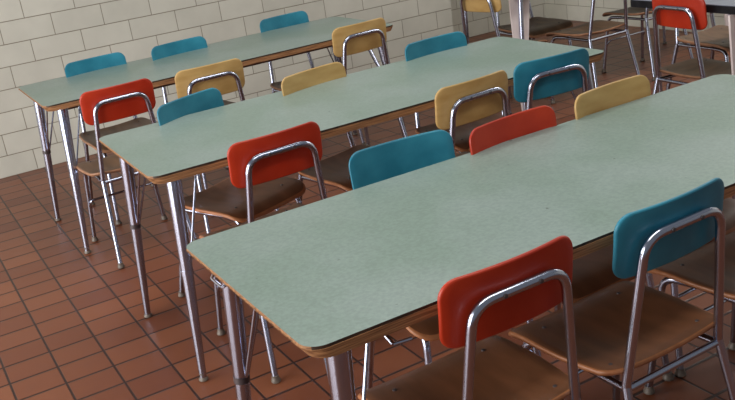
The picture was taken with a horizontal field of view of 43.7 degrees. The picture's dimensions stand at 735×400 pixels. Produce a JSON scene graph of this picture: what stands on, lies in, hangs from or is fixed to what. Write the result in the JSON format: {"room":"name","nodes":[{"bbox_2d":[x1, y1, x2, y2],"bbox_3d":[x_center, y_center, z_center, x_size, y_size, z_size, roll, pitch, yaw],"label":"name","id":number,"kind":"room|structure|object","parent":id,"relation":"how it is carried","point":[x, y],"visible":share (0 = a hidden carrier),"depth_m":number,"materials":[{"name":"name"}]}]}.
{"room":"eatery","nodes":[
{"label":"eatery","id":0,"kind":"room"},
{"bbox_2d":[0,0,453,178],"bbox_3d":[-2.768,-1.472,5.580,7.600,2.900,0.150,-18,22,-25],"label":"wall","id":1,"kind":"structure","parent":0,"point":[39,38],"depth_m":6.26,"materials":[{"name":"beige brick"}]},
{"bbox_2d":[0,20,734,399],"bbox_3d":[0.081,0.604,3.144,9.270,0.120,9.330,-18,22,-25],"label":"floor","id":2,"kind":"structure","parent":0,"point":[73,324],"depth_m":3.80,"materials":[{"name":"tile"}]},
{"bbox_2d":[65,52,156,224],"bbox_3d":[-1.349,-0.360,5.005,0.416,0.821,0.506,-20,22,-28],"label":"chair","id":3,"kind":"object","parent":2,"relation":"on","point":[117,58],"visible":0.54,"depth_m":5.03,"materials":[{"name":"blue paint"}]},
{"bbox_2d":[76,78,197,268],"bbox_3d":[-1.165,-0.174,4.413,0.416,0.821,0.506,-18,22,-26],"label":"chair","id":4,"kind":"object","parent":2,"relation":"on","point":[108,104],"visible":0.73,"depth_m":4.20,"materials":[{"name":"red paint"}]},
{"bbox_2d":[151,36,235,189],"bbox_3d":[-0.913,-0.475,5.145,0.416,0.821,0.506,-21,23,-31],"label":"chair","id":5,"kind":"object","parent":2,"relation":"on","point":[199,42],"visible":0.21,"depth_m":5.15,"materials":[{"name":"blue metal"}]},
{"bbox_2d":[19,17,405,253],"bbox_3d":[-0.798,-0.435,5.092,1.931,0.750,0.754,-18,22,-25],"label":"table","id":6,"kind":"object","parent":2,"relation":"on","point":[62,94],"visible":0.64,"depth_m":4.86,"materials":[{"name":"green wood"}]},
{"bbox_2d":[174,58,278,233],"bbox_3d":[-0.769,-0.293,4.582,0.416,0.821,0.506,-18,22,-24],"label":"chair","id":7,"kind":"object","parent":2,"relation":"on","point":[227,76],"visible":0.42,"depth_m":4.32,"materials":[{"name":"yellow paint"}]},
{"bbox_2d":[157,88,305,318],"bbox_3d":[-0.540,-0.015,3.717,0.506,0.821,0.416,8,25,38],"label":"chair","id":8,"kind":"object","parent":2,"relation":"on","point":[224,200],"visible":0.56,"depth_m":3.67,"materials":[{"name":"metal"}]},
{"bbox_2d":[199,121,326,383],"bbox_3d":[-0.332,0.126,3.239,0.416,0.821,0.506,-19,22,-27],"label":"chair","id":9,"kind":"object","parent":2,"relation":"on","point":[255,161],"visible":0.55,"depth_m":2.99,"materials":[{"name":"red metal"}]},
{"bbox_2d":[260,11,365,144],"bbox_3d":[-0.363,-0.702,5.550,0.416,0.821,0.506,-21,23,-30],"label":"chair","id":10,"kind":"object","parent":2,"relation":"on","point":[299,17],"visible":0.3,"depth_m":5.57,"materials":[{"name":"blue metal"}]},
{"bbox_2d":[281,62,371,201],"bbox_3d":[-0.072,-0.138,3.865,0.416,0.821,0.506,-23,24,-36],"label":"chair","id":11,"kind":"object","parent":2,"relation":"on","point":[335,168],"visible":0.38,"depth_m":3.86,"materials":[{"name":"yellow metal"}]},
{"bbox_2d":[99,37,603,381],"bbox_3d":[0.021,-0.071,3.745,1.931,0.750,0.754,-18,22,-25],"label":"table","id":12,"kind":"object","parent":2,"relation":"on","point":[197,143],"visible":0.64,"depth_m":3.50,"materials":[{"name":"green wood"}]},
{"bbox_2d":[332,17,407,145],"bbox_3d":[-0.076,-0.593,5.127,0.416,0.821,0.506,-19,22,-28],"label":"chair","id":13,"kind":"object","parent":2,"relation":"on","point":[371,34],"visible":0.41,"depth_m":4.87,"materials":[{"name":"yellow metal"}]},
{"bbox_2d":[349,130,541,388],"bbox_3d":[0.215,0.250,2.669,0.416,0.821,0.506,-16,21,-20],"label":"chair","id":14,"kind":"object","parent":2,"relation":"on","point":[380,162],"visible":0.34,"depth_m":2.68,"materials":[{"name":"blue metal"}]},
{"bbox_2d":[405,31,502,152],"bbox_3d":[0.442,-0.316,4.146,0.416,0.821,0.506,-19,22,-27],"label":"chair","id":15,"kind":"object","parent":2,"relation":"on","point":[428,46],"visible":0.28,"depth_m":4.16,"materials":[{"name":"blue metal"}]},
{"bbox_2d":[186,74,734,399],"bbox_3d":[0.606,0.274,2.547,1.961,0.750,0.754,-18,22,-25],"label":"table","id":16,"kind":"object","parent":2,"relation":"on","point":[339,274],"visible":0.99,"depth_m":2.25,"materials":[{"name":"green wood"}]},
{"bbox_2d":[358,235,579,399],"bbox_3d":[0.252,0.457,2.081,0.416,0.821,0.506,-19,22,-26],"label":"chair","id":17,"kind":"object","parent":2,"relation":"on","point":[475,307],"visible":0.99,"depth_m":1.88,"materials":[{"name":"red paint"}]},
{"bbox_2d":[434,70,508,156],"bbox_3d":[0.341,-0.086,3.550,0.416,0.821,0.506,-20,23,-29],"label":"chair","id":18,"kind":"object","parent":2,"relation":"on","point":[463,103],"visible":0.4,"depth_m":3.28,"materials":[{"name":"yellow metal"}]},
{"bbox_2d":[460,0,555,114],"bbox_3d":[0.842,-0.963,5.777,0.506,0.821,0.416,-23,24,-34],"label":"chair","id":19,"kind":"object","parent":2,"relation":"on","point":[492,6],"visible":0.34,"depth_m":5.59,"materials":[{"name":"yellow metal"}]},
{"bbox_2d":[468,48,588,150],"bbox_3d":[0.689,-0.207,3.742,0.416,0.821,0.506,-16,21,-20],"label":"chair","id":20,"kind":"object","parent":2,"relation":"on","point":[554,75],"visible":0.48,"depth_m":3.47,"materials":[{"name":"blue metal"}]},
{"bbox_2d":[496,0,572,45],"bbox_3d":[1.111,-1.181,6.270,0.416,0.821,0.506,-18,22,-25],"label":"chair","id":21,"kind":"object","parent":2,"relation":"on","point":[538,26],"visible":0.42,"depth_m":6.21,"materials":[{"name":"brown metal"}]},
{"bbox_2d":[469,105,673,399],"bbox_3d":[0.575,0.167,2.752,0.416,0.821,0.506,-20,22,-28],"label":"chair","id":22,"kind":"object","parent":2,"relation":"on","point":[592,273],"visible":0.29,"depth_m":2.70,"materials":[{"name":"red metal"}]},
{"bbox_2d":[546,0,639,87],"bbox_3d":[1.430,-1.079,5.856,0.416,0.821,0.506,-18,22,-25],"label":"chair","id":23,"kind":"object","parent":2,"relation":"on","point":[594,27],"visible":0.78,"depth_m":5.80,"materials":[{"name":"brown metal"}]},
{"bbox_2d":[464,0,730,110],"bbox_3d":[1.602,-1.235,6.291,1.963,0.772,0.737,-18,22,-25],"label":"folding table","id":24,"kind":"object","parent":2,"relation":"on","point":[519,9],"visible":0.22,"depth_m":5.59,"materials":[{"name":"metal"}]},
{"bbox_2d":[508,177,734,399],"bbox_3d":[0.636,0.335,2.262,0.416,0.821,0.506,-19,22,-27],"label":"chair","id":25,"kind":"object","parent":2,"relation":"on","point":[622,327],"visible":0.98,"depth_m":2.14,"materials":[{"name":"blue paint"}]},
{"bbox_2d":[602,7,693,80],"bbox_3d":[1.895,-1.285,6.237,0.416,0.821,0.506,-18,22,-25],"label":"chair","id":26,"kind":"object","parent":2,"relation":"on","point":[632,11],"visible":0.58,"depth_m":6.24,"materials":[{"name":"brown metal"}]},
{"bbox_2d":[574,75,734,376],"bbox_3d":[0.924,0.047,2.941,0.416,0.821,0.506,-20,22,-28],"label":"chair","id":27,"kind":"object","parent":2,"relation":"on","point":[629,89],"visible":0.32,"depth_m":2.92,"materials":[{"name":"yellow paint"}]},
{"bbox_2d":[630,0,734,92],"bbox_3d":[2.385,-0.848,4.896,1.966,0.772,0.737,-18,22,-25],"label":"folding table","id":28,"kind":"object","parent":2,"relation":"on","point":[712,6],"visible":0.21,"depth_m":4.20,"materials":[{"name":"black metal"}]},
{"bbox_2d":[643,231,734,394],"bbox_3d":[1.061,0.193,2.480,0.416,0.821,0.506,-18,22,-26],"label":"chair","id":29,"kind":"object","parent":2,"relation":"on","point":[695,270],"visible":0.77,"depth_m":2.54,"materials":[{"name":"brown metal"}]},
{"bbox_2d":[652,0,731,94],"bbox_3d":[1.652,-0.625,4.505,0.506,0.821,0.416,-17,21,-22],"label":"chair","id":30,"kind":"object","parent":2,"relation":"on","point":[683,14],"visible":0.76,"depth_m":4.41,"materials":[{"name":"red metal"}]},
{"bbox_2d":[666,13,729,89],"bbox_3d":[1.974,-0.912,5.169,0.416,0.821,0.506,-18,22,-25],"label":"chair","id":31,"kind":"object","parent":2,"relation":"on","point":[717,36],"visible":0.7,"depth_m":5.20,"materials":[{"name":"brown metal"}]},
{"bbox_2d":[450,0,545,36],"bbox_3d":[0.829,-2.906,8.078,1.820,2.900,0.150,-18,22,-25],"label":"wall","id":32,"kind":"structure","parent":0,"point":[479,23],"depth_m":8.48,"materials":[{"name":"beige brick"}]},
{"bbox_2d":[545,0,724,31],"bbox_3d":[3.833,-2.066,4.511,0.150,2.900,9.180,-18,22,-25],"label":"wall","id":33,"kind":"structure","parent":0,"point":[574,10],"depth_m":8.24,"materials":[{"name":"beige brick"}]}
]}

